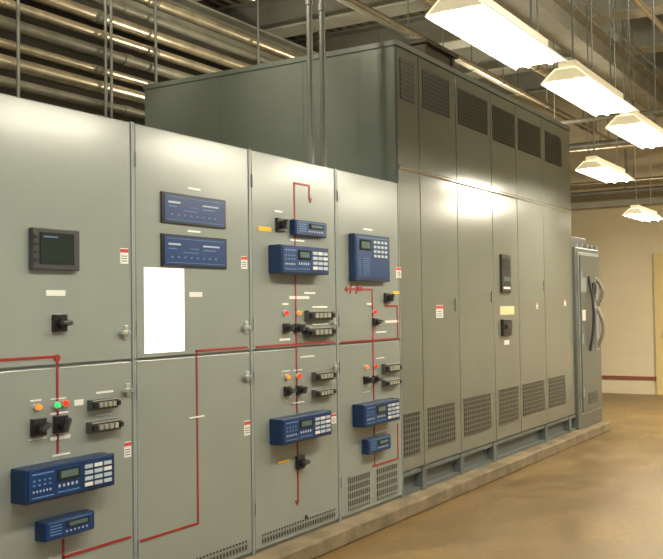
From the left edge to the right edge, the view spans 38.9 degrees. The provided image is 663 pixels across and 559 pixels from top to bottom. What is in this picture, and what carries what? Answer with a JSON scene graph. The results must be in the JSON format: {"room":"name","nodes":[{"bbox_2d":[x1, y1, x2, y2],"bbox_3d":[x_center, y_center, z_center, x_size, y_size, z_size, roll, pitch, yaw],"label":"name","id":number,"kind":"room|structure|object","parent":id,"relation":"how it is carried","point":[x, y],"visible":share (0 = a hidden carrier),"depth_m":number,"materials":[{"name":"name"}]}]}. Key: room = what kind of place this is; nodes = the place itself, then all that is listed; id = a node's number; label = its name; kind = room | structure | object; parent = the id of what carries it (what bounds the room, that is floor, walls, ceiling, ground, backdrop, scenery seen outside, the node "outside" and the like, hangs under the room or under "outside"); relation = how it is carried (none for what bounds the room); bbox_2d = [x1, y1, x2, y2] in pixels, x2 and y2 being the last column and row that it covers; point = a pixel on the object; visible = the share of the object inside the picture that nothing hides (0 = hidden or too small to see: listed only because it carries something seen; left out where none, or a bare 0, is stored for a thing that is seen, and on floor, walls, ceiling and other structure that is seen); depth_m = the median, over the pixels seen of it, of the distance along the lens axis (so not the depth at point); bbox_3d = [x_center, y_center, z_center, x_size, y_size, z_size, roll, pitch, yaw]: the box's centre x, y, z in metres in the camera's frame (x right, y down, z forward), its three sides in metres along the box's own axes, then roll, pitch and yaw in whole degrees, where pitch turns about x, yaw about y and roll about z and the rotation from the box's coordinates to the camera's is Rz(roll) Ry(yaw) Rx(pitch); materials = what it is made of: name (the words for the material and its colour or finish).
{"room":"electrical room","nodes":[
{"label":"electrical room","id":0,"kind":"room"},
{"bbox_2d":[0,0,289,125],"bbox_3d":[-3.304,-0.851,8.984,0.150,5.300,19.800,-2,-2,32],"label":"wall","id":1,"kind":"structure","parent":0,"point":[4,34],"depth_m":9.94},
{"bbox_2d":[197,0,494,39],"bbox_3d":[1.486,-3.705,6.184,11.400,0.100,19.950,-2,-2,32],"label":"ceiling","id":2,"kind":"structure","parent":0,"point":[215,4],"depth_m":12.31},
{"bbox_2d":[16,0,19,96],"bbox_3d":[-2.623,-2.432,7.659,0.225,2.240,0.040,-2,-2,32],"label":"rod","id":3,"kind":"object","parent":2,"relation":"hanging from","point":[17,1],"visible":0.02,"depth_m":7.58,"materials":[{"name":"metal"}]},
{"bbox_2d":[104,0,112,117],"bbox_3d":[-2.098,-2.413,8.512,0.225,2.240,0.104,-2,-2,32],"label":"rod","id":4,"kind":"object","parent":2,"relation":"hanging from","point":[105,1],"visible":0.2,"depth_m":8.45,"materials":[{"name":"metal"}]},
{"bbox_2d":[0,75,144,120],"bbox_3d":[-1.688,-1.560,9.120,0.102,0.102,9.700,-2,-2,32],"label":"conduit pipe","id":5,"kind":"object","parent":4,"relation":"attached to","point":[6,82],"visible":0.38,"depth_m":8.11,"materials":[{"name":"metal"}]},
{"bbox_2d":[0,38,153,86],"bbox_3d":[-1.692,-1.870,9.129,0.090,0.090,9.700,-2,-2,32],"label":"conduit pipe","id":6,"kind":"object","parent":4,"relation":"attached to","point":[6,44],"visible":0.39,"depth_m":8.15,"materials":[{"name":"metal"}]},
{"bbox_2d":[0,15,194,79],"bbox_3d":[-1.695,-2.040,9.134,0.124,0.124,9.700,-2,-2,32],"label":"conduit pipe","id":7,"kind":"object","parent":4,"relation":"attached to","point":[6,23],"visible":0.44,"depth_m":8.28,"materials":[{"name":"metal"}]},
{"bbox_2d":[0,0,222,73],"bbox_3d":[-1.697,-2.200,9.139,0.102,0.102,9.700,-2,-2,32],"label":"conduit pipe","id":8,"kind":"object","parent":4,"relation":"attached to","point":[10,5],"visible":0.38,"depth_m":8.44,"materials":[{"name":"metal"}]},
{"bbox_2d":[32,0,251,68],"bbox_3d":[-1.699,-2.360,9.144,0.124,0.124,9.700,-2,-2,32],"label":"conduit pipe","id":9,"kind":"object","parent":4,"relation":"attached to","point":[94,15],"visible":0.47,"depth_m":8.91,"materials":[{"name":"metal"}]},
{"bbox_2d":[87,0,274,63],"bbox_3d":[-1.701,-2.520,9.149,0.102,0.102,9.700,-2,-2,32],"label":"conduit pipe","id":10,"kind":"object","parent":4,"relation":"attached to","point":[123,8],"visible":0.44,"depth_m":9.41,"materials":[{"name":"metal"}]},
{"bbox_2d":[154,0,156,82],"bbox_3d":[-1.769,-2.402,9.047,0.225,2.240,0.040,-2,-2,32],"label":"rod","id":11,"kind":"object","parent":2,"relation":"hanging from","point":[155,1],"visible":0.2,"depth_m":8.98,"materials":[{"name":"metal"}]},
{"bbox_2d":[0,53,144,105],"bbox_3d":[-1.690,-1.720,9.124,0.136,0.136,9.700,-2,-2,32],"label":"conduit pipe","id":12,"kind":"object","parent":11,"relation":"attached to","point":[8,63],"visible":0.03,"depth_m":8.11,"materials":[{"name":"metal"}]},
{"bbox_2d":[133,0,300,58],"bbox_3d":[-1.704,-2.690,9.154,0.124,0.124,9.700,-2,-2,32],"label":"conduit pipe","id":13,"kind":"object","parent":11,"relation":"attached to","point":[166,7],"visible":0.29,"depth_m":9.89,"materials":[{"name":"metal"}]},
{"bbox_2d":[256,0,259,63],"bbox_3d":[-0.893,-2.371,10.469,0.225,2.240,0.040,-2,-2,32],"label":"rod","id":14,"kind":"object","parent":2,"relation":"hanging from","point":[257,1],"visible":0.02,"depth_m":10.42,"materials":[{"name":"metal"}]},
{"bbox_2d":[215,0,437,37],"bbox_3d":[3.402,-3.382,9.137,11.250,0.420,0.360,-2,-2,32],"label":"ceiling beam","id":15,"kind":"structure","parent":2,"relation":"attached to","point":[281,18],"depth_m":11.43,"materials":[{"name":"grey metal"}]},
{"bbox_2d":[336,0,595,133],"bbox_3d":[1.338,-3.030,10.871,0.121,0.960,11.800,-2,-2,32],"label":"pipe","id":16,"kind":"object","parent":2,"relation":"hanging from","point":[405,35],"visible":0.42,"depth_m":11.30,"materials":[{"name":"metal"}]},
{"bbox_2d":[290,0,662,52],"bbox_3d":[4.293,-3.351,10.585,11.250,0.420,0.360,-2,-2,32],"label":"ceiling beam","id":17,"kind":"structure","parent":2,"relation":"attached to","point":[369,34],"depth_m":12.42,"materials":[{"name":"grey metal"}]},
{"bbox_2d":[71,0,316,64],"bbox_3d":[-1.143,-2.865,11.220,0.300,0.360,13.800,-2,-2,32],"label":"girder","id":18,"kind":"object","parent":17,"relation":"attached to","point":[190,5],"visible":0.18,"depth_m":10.79,"materials":[{"name":"beige metal"}]},
{"bbox_2d":[495,0,662,116],"bbox_3d":[1.820,-2.962,9.398,0.300,0.360,13.800,-2,-2,32],"label":"girder","id":19,"kind":"object","parent":17,"relation":"attached to","point":[554,16],"visible":0.83,"depth_m":11.46,"materials":[{"name":"beige metal"}]},
{"bbox_2d":[342,0,611,139],"bbox_3d":[1.680,-2.931,10.658,0.060,1.180,11.800,-2,-2,32],"label":"pipe","id":20,"kind":"object","parent":2,"relation":"hanging from","point":[355,3],"visible":0.61,"depth_m":10.57,"materials":[{"name":"beige metal"}]},
{"bbox_2d":[425,0,567,69],"bbox_3d":[0.796,-2.409,4.496,0.286,2.572,1.100,-2,-2,32],"label":"fluorescent fixture","id":21,"kind":"object","parent":2,"relation":"hanging from","point":[486,25],"visible":1,"depth_m":4.42,"materials":[{"name":"white plastic"}]},
{"bbox_2d":[420,0,632,114],"bbox_3d":[2.020,-2.998,10.450,0.097,1.068,11.800,-2,-2,32],"label":"pipe","id":22,"kind":"object","parent":2,"relation":"hanging from","point":[537,68],"visible":0.13,"depth_m":11.01,"materials":[{"name":"grey metal"}]},
{"bbox_2d":[479,75,629,148],"bbox_3d":[5.769,-2.754,12.952,11.250,1.510,0.139,-2,-2,32],"label":"pipe","id":23,"kind":"object","parent":2,"relation":"hanging from","point":[600,142],"visible":0.24,"depth_m":13.99,"materials":[{"name":"metal"}]},
{"bbox_2d":[451,14,662,78],"bbox_3d":[5.185,-3.319,12.032,11.250,0.420,0.360,-2,-2,32],"label":"ceiling beam","id":24,"kind":"structure","parent":2,"relation":"attached to","point":[484,60],"depth_m":12.85,"materials":[{"name":"grey metal"}]},
{"bbox_2d":[476,51,662,99],"bbox_3d":[6.076,-3.288,13.479,11.250,0.420,0.360,-2,-2,32],"label":"ceiling beam","id":25,"kind":"structure","parent":2,"relation":"attached to","point":[530,81],"depth_m":15.19,"materials":[{"name":"grey metal"}]},
{"bbox_2d":[536,0,624,99],"bbox_3d":[2.550,-2.892,10.122,0.072,1.316,11.800,-2,-2,32],"label":"rod","id":26,"kind":"object","parent":2,"relation":"hanging from","point":[536,0],"visible":0.04,"depth_m":10.72,"materials":[{"name":"metal"}]},
{"bbox_2d":[541,0,639,116],"bbox_3d":[1.582,-2.381,5.773,0.286,2.572,1.100,-2,-2,32],"label":"fluorescent fixture","id":27,"kind":"object","parent":2,"relation":"hanging from","point":[572,81],"visible":0.99,"depth_m":5.65,"materials":[{"name":"white plastic"}]},
{"bbox_2d":[590,0,592,71],"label":"rod","id":28,"kind":"object","parent":2,"relation":"hanging from","point":[590,0],"depth_m":8.80,"materials":[{"name":"white metal"}]},
{"bbox_2d":[569,112,637,153],"bbox_3d":[5.455,-2.700,12.439,11.250,1.641,0.081,-2,-2,32],"label":"pipe","id":29,"kind":"object","parent":2,"relation":"hanging from","point":[588,149],"visible":0.36,"depth_m":13.40,"materials":[{"name":"silver metal"}]},
{"bbox_2d":[575,116,634,182],"label":"fluorescent fixture","id":30,"kind":"object","parent":2,"relation":"hanging from","point":[597,167],"depth_m":8.96,"materials":[{"name":"white metal"}]},
{"bbox_2d":[553,43,662,124],"bbox_3d":[4.668,-2.800,11.164,11.250,1.495,0.070,-2,-2,32],"label":"pipe","id":31,"kind":"object","parent":2,"relation":"hanging from","point":[658,111],"visible":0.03,"depth_m":11.93,"materials":[{"name":"metal"}]},
{"bbox_2d":[613,0,615,86],"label":"rod","id":32,"kind":"object","parent":2,"relation":"hanging from","point":[613,0],"depth_m":9.48,"materials":[{"name":"white metal"}]},
{"bbox_2d":[570,93,662,198],"bbox_3d":[6.517,-2.454,14.152,11.250,2.058,0.116,-2,-2,32],"label":"pipe","id":33,"kind":"object","parent":2,"relation":"hanging from","point":[625,191],"visible":0.38,"depth_m":15.24,"materials":[{"name":"metal"}]},
{"bbox_2d":[570,149,662,187],"bbox_3d":[6.568,-2.548,14.241,11.250,1.866,0.093,-2,-2,32],"label":"pipe","id":34,"kind":"object","parent":2,"relation":"hanging from","point":[654,178],"visible":0.16,"depth_m":15.34,"materials":[{"name":"grey metal"}]},
{"bbox_2d":[581,0,662,74],"bbox_3d":[2.827,-3.172,9.957,0.048,0.774,11.800,-2,-2,32],"label":"pipe","id":35,"kind":"object","parent":2,"relation":"hanging from","point":[585,2],"visible":0.84,"depth_m":10.72,"materials":[{"name":"metal"}]},
{"bbox_2d":[632,48,634,106],"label":"rod","id":36,"kind":"object","parent":2,"relation":"hanging from","point":[632,48],"depth_m":12.00,"materials":[{"name":"white metal"}]},
{"bbox_2d":[605,0,662,148],"bbox_3d":[2.339,-2.351,7.115,0.286,2.572,1.100,-2,-2,32],"label":"fluorescent fixture","id":37,"kind":"object","parent":2,"relation":"hanging from","point":[632,126],"visible":0.89,"depth_m":6.96,"materials":[{"name":"white"}]},
{"bbox_2d":[622,145,662,221],"label":"fluorescent fixture","id":38,"kind":"object","parent":2,"relation":"hanging from","point":[636,211],"depth_m":12.08,"materials":[{"name":"white metal"}]},
{"bbox_2d":[633,0,662,32],"bbox_3d":[3.296,-3.116,9.667,0.072,0.916,11.800,-2,-2,32],"label":"pipe","id":39,"kind":"object","parent":2,"relation":"hanging from","point":[639,3],"visible":0.92,"depth_m":9.45,"materials":[{"name":"beige metal"}]},
{"bbox_2d":[315,393,662,558],"bbox_3d":[1.562,1.692,6.020,11.400,0.100,19.950,-2,-2,32],"label":"floor","id":40,"kind":"structure","parent":0,"point":[600,496],"depth_m":6.72,"materials":[{"name":"concrete"}]},
{"bbox_2d":[243,421,610,558],"bbox_3d":[-0.264,1.677,7.979,2.840,0.100,8.970,-2,-2,32],"label":"pad","id":41,"kind":"object","parent":40,"relation":"on","point":[312,545],"visible":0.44,"depth_m":6.70,"materials":[{"name":"concrete"}]},
{"bbox_2d":[0,93,135,558],"bbox_3d":[-1.680,0.392,4.398,1.350,2.290,0.935,-2,-2,32],"label":"tall cabinet","id":42,"kind":"object","parent":41,"relation":"on","point":[67,386],"visible":1,"depth_m":4.12,"materials":[{"name":"metal"}]},
{"bbox_2d":[33,403,42,410],"bbox_3d":[-1.241,0.541,3.977,0.030,0.035,0.035,-2,-2,32],"label":"lamp","id":43,"kind":"object","parent":42,"relation":"on","point":[36,406],"depth_m":3.97,"materials":[{"name":"orange plastic"}]},
{"bbox_2d":[30,417,51,436],"bbox_3d":[-1.223,0.625,3.970,0.065,0.076,0.076,-2,-2,32],"label":"switch","id":44,"kind":"object","parent":42,"relation":"attached to","point":[39,426],"depth_m":3.96,"materials":[{"name":"black plastic"}]},
{"bbox_2d":[52,401,60,408],"bbox_3d":[-1.187,0.544,4.066,0.030,0.035,0.035,-2,-2,32],"label":"lamp","id":45,"kind":"object","parent":42,"relation":"on","point":[55,404],"depth_m":4.06,"materials":[{"name":"green plastic"}]},
{"bbox_2d":[52,414,71,433],"bbox_3d":[-1.159,0.628,4.073,0.065,0.076,0.076,-2,-2,32],"label":"switch","id":46,"kind":"object","parent":42,"relation":"attached to","point":[61,423],"depth_m":4.06,"materials":[{"name":"black plastic"}]},
{"bbox_2d":[51,314,73,331],"bbox_3d":[-1.167,0.189,4.084,0.065,0.076,0.076,-2,-2,32],"label":"switch","id":47,"kind":"object","parent":42,"relation":"attached to","point":[59,322],"depth_m":4.07,"materials":[{"name":"black plastic"}]},
{"bbox_2d":[60,399,68,406],"bbox_3d":[-1.163,0.540,4.104,0.030,0.035,0.035,-2,-2,32],"label":"lamp","id":48,"kind":"object","parent":42,"relation":"attached to","point":[64,402],"depth_m":4.10,"materials":[{"name":"red plastic"}]},
{"bbox_2d":[133,122,253,558],"bbox_3d":[-1.217,0.411,5.217,1.280,2.290,0.941,-2,-2,32],"label":"tall cabinet","id":49,"kind":"object","parent":41,"relation":"on","point":[192,238],"visible":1,"depth_m":4.86,"materials":[{"name":"metal"}]},
{"bbox_2d":[196,540,247,558],"bbox_3d":[-0.676,1.463,4.872,0.004,0.050,0.803,-2,-2,32],"label":"vent grille","id":50,"kind":"object","parent":49,"relation":"attached to","point":[232,549],"depth_m":5.06,"materials":[{"name":"grey metal"}]},
{"bbox_2d":[250,149,339,554],"bbox_3d":[-0.695,0.427,5.998,1.350,2.290,0.934,-2,-2,32],"label":"tall cabinet","id":51,"kind":"object","parent":41,"relation":"on","point":[294,319],"visible":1,"depth_m":5.63,"materials":[{"name":"metal"}]},
{"bbox_2d":[275,218,288,231],"bbox_3d":[-0.283,-0.324,5.547,0.065,0.080,0.080,-2,-2,32],"label":"switch","id":52,"kind":"object","parent":51,"relation":"attached to","point":[281,224],"depth_m":5.53,"materials":[{"name":"black plastic"}]},
{"bbox_2d":[282,310,288,315],"bbox_3d":[-0.270,0.199,5.575,0.030,0.035,0.035,-2,-2,32],"label":"lamp","id":53,"kind":"object","parent":51,"relation":"attached to","point":[284,312],"depth_m":5.57,"materials":[{"name":"red plastic"}]},
{"bbox_2d":[284,374,290,379],"bbox_3d":[-0.258,0.579,5.574,0.030,0.035,0.035,-2,-2,32],"label":"lamp","id":54,"kind":"object","parent":51,"relation":"attached to","point":[286,376],"depth_m":5.57,"materials":[{"name":"orange plastic"}]},
{"bbox_2d":[282,323,294,332],"bbox_3d":[-0.249,0.288,5.570,0.065,0.056,0.056,-2,-2,32],"label":"switch","id":55,"kind":"object","parent":51,"relation":"attached to","point":[286,327],"depth_m":5.56,"materials":[{"name":"black plastic"}]},
{"bbox_2d":[283,386,296,395],"bbox_3d":[-0.243,0.661,5.561,0.065,0.056,0.056,-2,-2,32],"label":"switch","id":56,"kind":"object","parent":51,"relation":"attached to","point":[287,390],"depth_m":5.55,"materials":[{"name":"grey plastic"}]},
{"bbox_2d":[295,373,301,378],"bbox_3d":[-0.196,0.584,5.674,0.030,0.035,0.035,-2,-2,32],"label":"lamp","id":57,"kind":"object","parent":51,"relation":"attached to","point":[297,375],"depth_m":5.67,"materials":[{"name":"red plastic"}]},
{"bbox_2d":[262,508,335,542],"bbox_3d":[-0.183,1.481,5.672,0.004,0.050,0.796,-2,-2,32],"label":"vent grille","id":58,"kind":"object","parent":51,"relation":"attached to","point":[295,526],"depth_m":5.64,"materials":[{"name":"grey metal"}]},
{"bbox_2d":[294,323,305,332],"bbox_3d":[-0.187,0.293,5.670,0.065,0.056,0.056,-2,-2,32],"label":"switch","id":59,"kind":"object","parent":51,"relation":"attached to","point":[298,328],"depth_m":5.66,"materials":[{"name":"black plastic"}]},
{"bbox_2d":[296,385,307,394],"bbox_3d":[-0.175,0.668,5.670,0.065,0.056,0.056,-2,-2,32],"label":"switch","id":60,"kind":"object","parent":51,"relation":"attached to","point":[300,389],"depth_m":5.66,"materials":[{"name":"grey plastic"}]},
{"bbox_2d":[295,455,310,469],"bbox_3d":[-0.169,1.102,5.658,0.065,0.080,0.080,-2,-2,32],"label":"switch","id":61,"kind":"object","parent":51,"relation":"attached to","point":[300,461],"depth_m":5.64,"materials":[{"name":"grey plastic"}]},
{"bbox_2d":[302,328,312,333],"bbox_3d":[-0.147,0.315,5.735,0.065,0.032,0.032,-2,-2,32],"label":"switch","id":62,"kind":"object","parent":51,"relation":"attached to","point":[307,330],"depth_m":5.73,"materials":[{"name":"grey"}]},
{"bbox_2d":[143,39,575,496],"bbox_3d":[0.544,-0.022,9.268,2.540,3.352,4.153,-2,-2,32],"label":"enclosure","id":63,"kind":"object","parent":41,"relation":"on","point":[482,175],"visible":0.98,"depth_m":7.79,"materials":[{"name":"paint"}]},
{"bbox_2d":[400,57,414,103],"bbox_3d":[0.570,-1.493,7.054,0.004,0.312,0.232,-2,-2,32],"label":"vent grille","id":64,"kind":"object","parent":63,"relation":"attached to","point":[407,64],"depth_m":7.05,"materials":[{"name":"grey metal"}]},
{"bbox_2d":[404,411,420,457],"bbox_3d":[0.600,1.146,6.963,0.004,0.314,0.262,-2,-2,32],"label":"vent grille","id":65,"kind":"object","parent":63,"relation":"attached to","point":[412,419],"depth_m":6.96,"materials":[{"name":"grey metal"}]},
{"bbox_2d":[404,37,458,67],"bbox_3d":[0.836,-1.917,8.630,0.430,0.388,0.700,-2,-2,32],"label":"junction box","id":66,"kind":"object","parent":63,"relation":"on","point":[427,46],"visible":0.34,"depth_m":8.44,"materials":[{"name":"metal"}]},
{"bbox_2d":[422,69,449,117],"bbox_3d":[0.836,-1.478,7.486,0.004,0.303,0.495,-2,-2,32],"label":"vent grille","id":67,"kind":"object","parent":63,"relation":"attached to","point":[435,85],"depth_m":7.47,"materials":[{"name":"grey metal"}]},
{"bbox_2d":[428,402,455,448],"bbox_3d":[0.872,1.146,7.406,0.004,0.311,0.499,-2,-2,32],"label":"vent grille","id":68,"kind":"object","parent":63,"relation":"attached to","point":[441,415],"depth_m":7.40,"materials":[{"name":"grey metal"}]},
{"bbox_2d":[458,88,487,134],"bbox_3d":[1.225,-1.446,8.117,0.004,0.302,0.638,-2,-2,32],"label":"vent grille","id":69,"kind":"object","parent":63,"relation":"attached to","point":[472,106],"depth_m":8.10,"materials":[{"name":"grey metal"}]},
{"bbox_2d":[464,393,491,436],"bbox_3d":[1.253,1.152,8.024,0.004,0.312,0.586,-2,-2,32],"label":"vent grille","id":70,"kind":"object","parent":63,"relation":"attached to","point":[477,406],"depth_m":8.01,"materials":[{"name":"grey metal"}]},
{"bbox_2d":[492,105,514,147],"bbox_3d":[1.601,-1.417,8.726,0.004,0.319,0.547,-2,-2,32],"label":"vent grille","id":71,"kind":"object","parent":63,"relation":"attached to","point":[503,118],"depth_m":8.71,"materials":[{"name":"grey metal"}]},
{"bbox_2d":[499,386,518,425],"bbox_3d":[1.633,1.160,8.641,0.004,0.319,0.478,-2,-2,32],"label":"vent grille","id":72,"kind":"object","parent":63,"relation":"attached to","point":[508,395],"depth_m":8.64,"materials":[{"name":"grey metal"}]},
{"bbox_2d":[518,118,540,157],"bbox_3d":[1.965,-1.399,9.317,0.004,0.308,0.638,-2,-2,32],"label":"vent grille","id":73,"kind":"object","parent":63,"relation":"attached to","point":[529,131],"depth_m":9.31,"materials":[{"name":"grey metal"}]},
{"bbox_2d":[523,380,544,415],"bbox_3d":[1.988,1.158,9.219,0.004,0.297,0.601,-2,-2,32],"label":"vent grille","id":74,"kind":"object","parent":63,"relation":"attached to","point":[533,390],"depth_m":9.21,"materials":[{"name":"grey metal"}]},
{"bbox_2d":[545,131,561,166],"bbox_3d":[2.349,-1.378,9.940,0.004,0.314,0.528,-2,-2,32],"label":"vent grille","id":75,"kind":"object","parent":63,"relation":"attached to","point":[553,140],"depth_m":9.94,"materials":[{"name":"grey metal"}]},
{"bbox_2d":[549,375,565,407],"bbox_3d":[2.365,1.169,9.831,0.004,0.300,0.521,-2,-2,32],"label":"vent grille","id":76,"kind":"object","parent":63,"relation":"attached to","point":[557,383],"depth_m":9.83,"materials":[{"name":"grey metal"}]},
{"bbox_2d":[335,169,403,521],"bbox_3d":[-0.211,0.444,6.784,1.350,2.290,0.907,-2,-2,32],"label":"tall cabinet","id":77,"kind":"object","parent":41,"relation":"on","point":[367,208],"visible":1,"depth_m":6.41,"materials":[{"name":"metal"}]},
{"bbox_2d":[305,0,313,163],"bbox_3d":[-0.160,-2.164,6.576,0.056,2.910,0.056,-2,-2,32],"label":"vertical conduit","id":78,"kind":"object","parent":77,"relation":"on","point":[308,3],"visible":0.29,"depth_m":6.54,"materials":[{"name":"grey metal"}]},
{"bbox_2d":[318,0,326,166],"bbox_3d":[-0.073,-2.161,6.717,0.056,2.910,0.056,-2,-2,32],"label":"vertical conduit","id":79,"kind":"object","parent":77,"relation":"on","point":[321,6],"visible":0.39,"depth_m":6.68,"materials":[{"name":"grey metal"}]},
{"bbox_2d":[348,470,369,510],"bbox_3d":[0.186,1.409,6.276,0.004,0.220,0.284,-2,-2,32],"label":"vent grille","id":80,"kind":"object","parent":77,"relation":"attached to","point":[358,480],"depth_m":6.27,"materials":[{"name":"grey metal"}]},
{"bbox_2d":[363,376,373,383],"bbox_3d":[0.256,0.683,6.370,0.065,0.052,0.052,-2,-2,32],"label":"switch","id":81,"kind":"object","parent":77,"relation":"attached to","point":[366,380],"depth_m":6.36,"materials":[{"name":"grey plastic"}]},
{"bbox_2d":[372,375,382,382],"bbox_3d":[0.322,0.687,6.477,0.065,0.052,0.052,-2,-2,32],"label":"switch","id":82,"kind":"object","parent":77,"relation":"attached to","point":[376,378],"depth_m":6.47,"materials":[{"name":"grey plastic"}]},
{"bbox_2d":[372,318,382,325],"bbox_3d":[0.323,0.294,6.499,0.065,0.056,0.056,-2,-2,32],"label":"switch","id":83,"kind":"object","parent":77,"relation":"attached to","point":[375,321],"depth_m":6.49,"materials":[{"name":"black plastic"}]},
{"bbox_2d":[377,462,397,499],"bbox_3d":[0.396,1.416,6.617,0.004,0.220,0.302,-2,-2,32],"label":"vent grille","id":84,"kind":"object","parent":77,"relation":"attached to","point":[387,472],"depth_m":6.61,"materials":[{"name":"grey metal"}]},
{"bbox_2d":[384,293,394,302],"bbox_3d":[0.415,0.131,6.658,0.065,0.072,0.072,-2,-2,32],"label":"switch","id":85,"kind":"object","parent":77,"relation":"attached to","point":[388,297],"depth_m":6.64,"materials":[{"name":"black plastic"}]},
{"bbox_2d":[571,236,604,429],"bbox_3d":[2.482,0.606,11.057,1.352,2.150,0.929,-2,-2,32],"label":"tall cabinet","id":86,"kind":"object","parent":41,"relation":"on","point":[588,291],"visible":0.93,"depth_m":10.63,"materials":[{"name":"metal"}]},
{"bbox_2d":[589,391,597,403],"bbox_3d":[2.993,1.345,10.738,0.004,0.120,0.349,-2,-2,32],"label":"vent grille","id":87,"kind":"object","parent":86,"relation":"attached to","point":[593,395],"depth_m":10.74,"materials":[{"name":"grey metal"}]},
{"bbox_2d":[518,80,662,387],"bbox_3d":[6.715,-0.823,14.530,11.400,5.300,0.150,-2,-2,32],"label":"wall","id":88,"kind":"structure","parent":0,"point":[626,246],"depth_m":15.58,"materials":[{"name":"beige paint"}]},
{"bbox_2d":[571,198,662,209],"bbox_3d":[5.437,-1.277,15.150,8.200,0.080,0.150,-2,-2,32],"label":"channel","id":89,"kind":"object","parent":88,"relation":"attached to","point":[654,200],"visible":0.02,"depth_m":15.53,"materials":[{"name":"grey metal"}]},
{"bbox_2d":[602,375,655,379],"bbox_3d":[3.631,1.659,16.269,3.890,0.050,0.030,-2,-2,32],"label":"trim","id":90,"kind":"structure","parent":88,"relation":"attached to","point":[603,376],"depth_m":15.47,"materials":[{"name":"brown paint"}]},
{"bbox_2d":[602,387,656,394],"bbox_3d":[3.638,1.874,16.269,3.890,0.100,0.015,-2,-2,32],"label":"baseboard","id":91,"kind":"structure","parent":88,"relation":"attached to","point":[625,390],"depth_m":15.47,"materials":[{"name":"paint"}]},
{"bbox_2d":[653,253,662,394],"bbox_3d":[5.744,0.705,14.971,1.120,2.300,0.060,-2,-2,32],"label":"trim","id":92,"kind":"structure","parent":88,"relation":"attached to","point":[656,256],"depth_m":15.22,"materials":[{"name":"beige paint"}]},
{"bbox_2d":[659,259,662,393],"bbox_3d":[5.722,0.749,14.934,0.960,2.190,0.135,-2,-2,32],"label":"door","id":93,"kind":"structure","parent":88,"relation":"in","point":[660,260],"depth_m":15.20,"materials":[{"name":"beige paint"}]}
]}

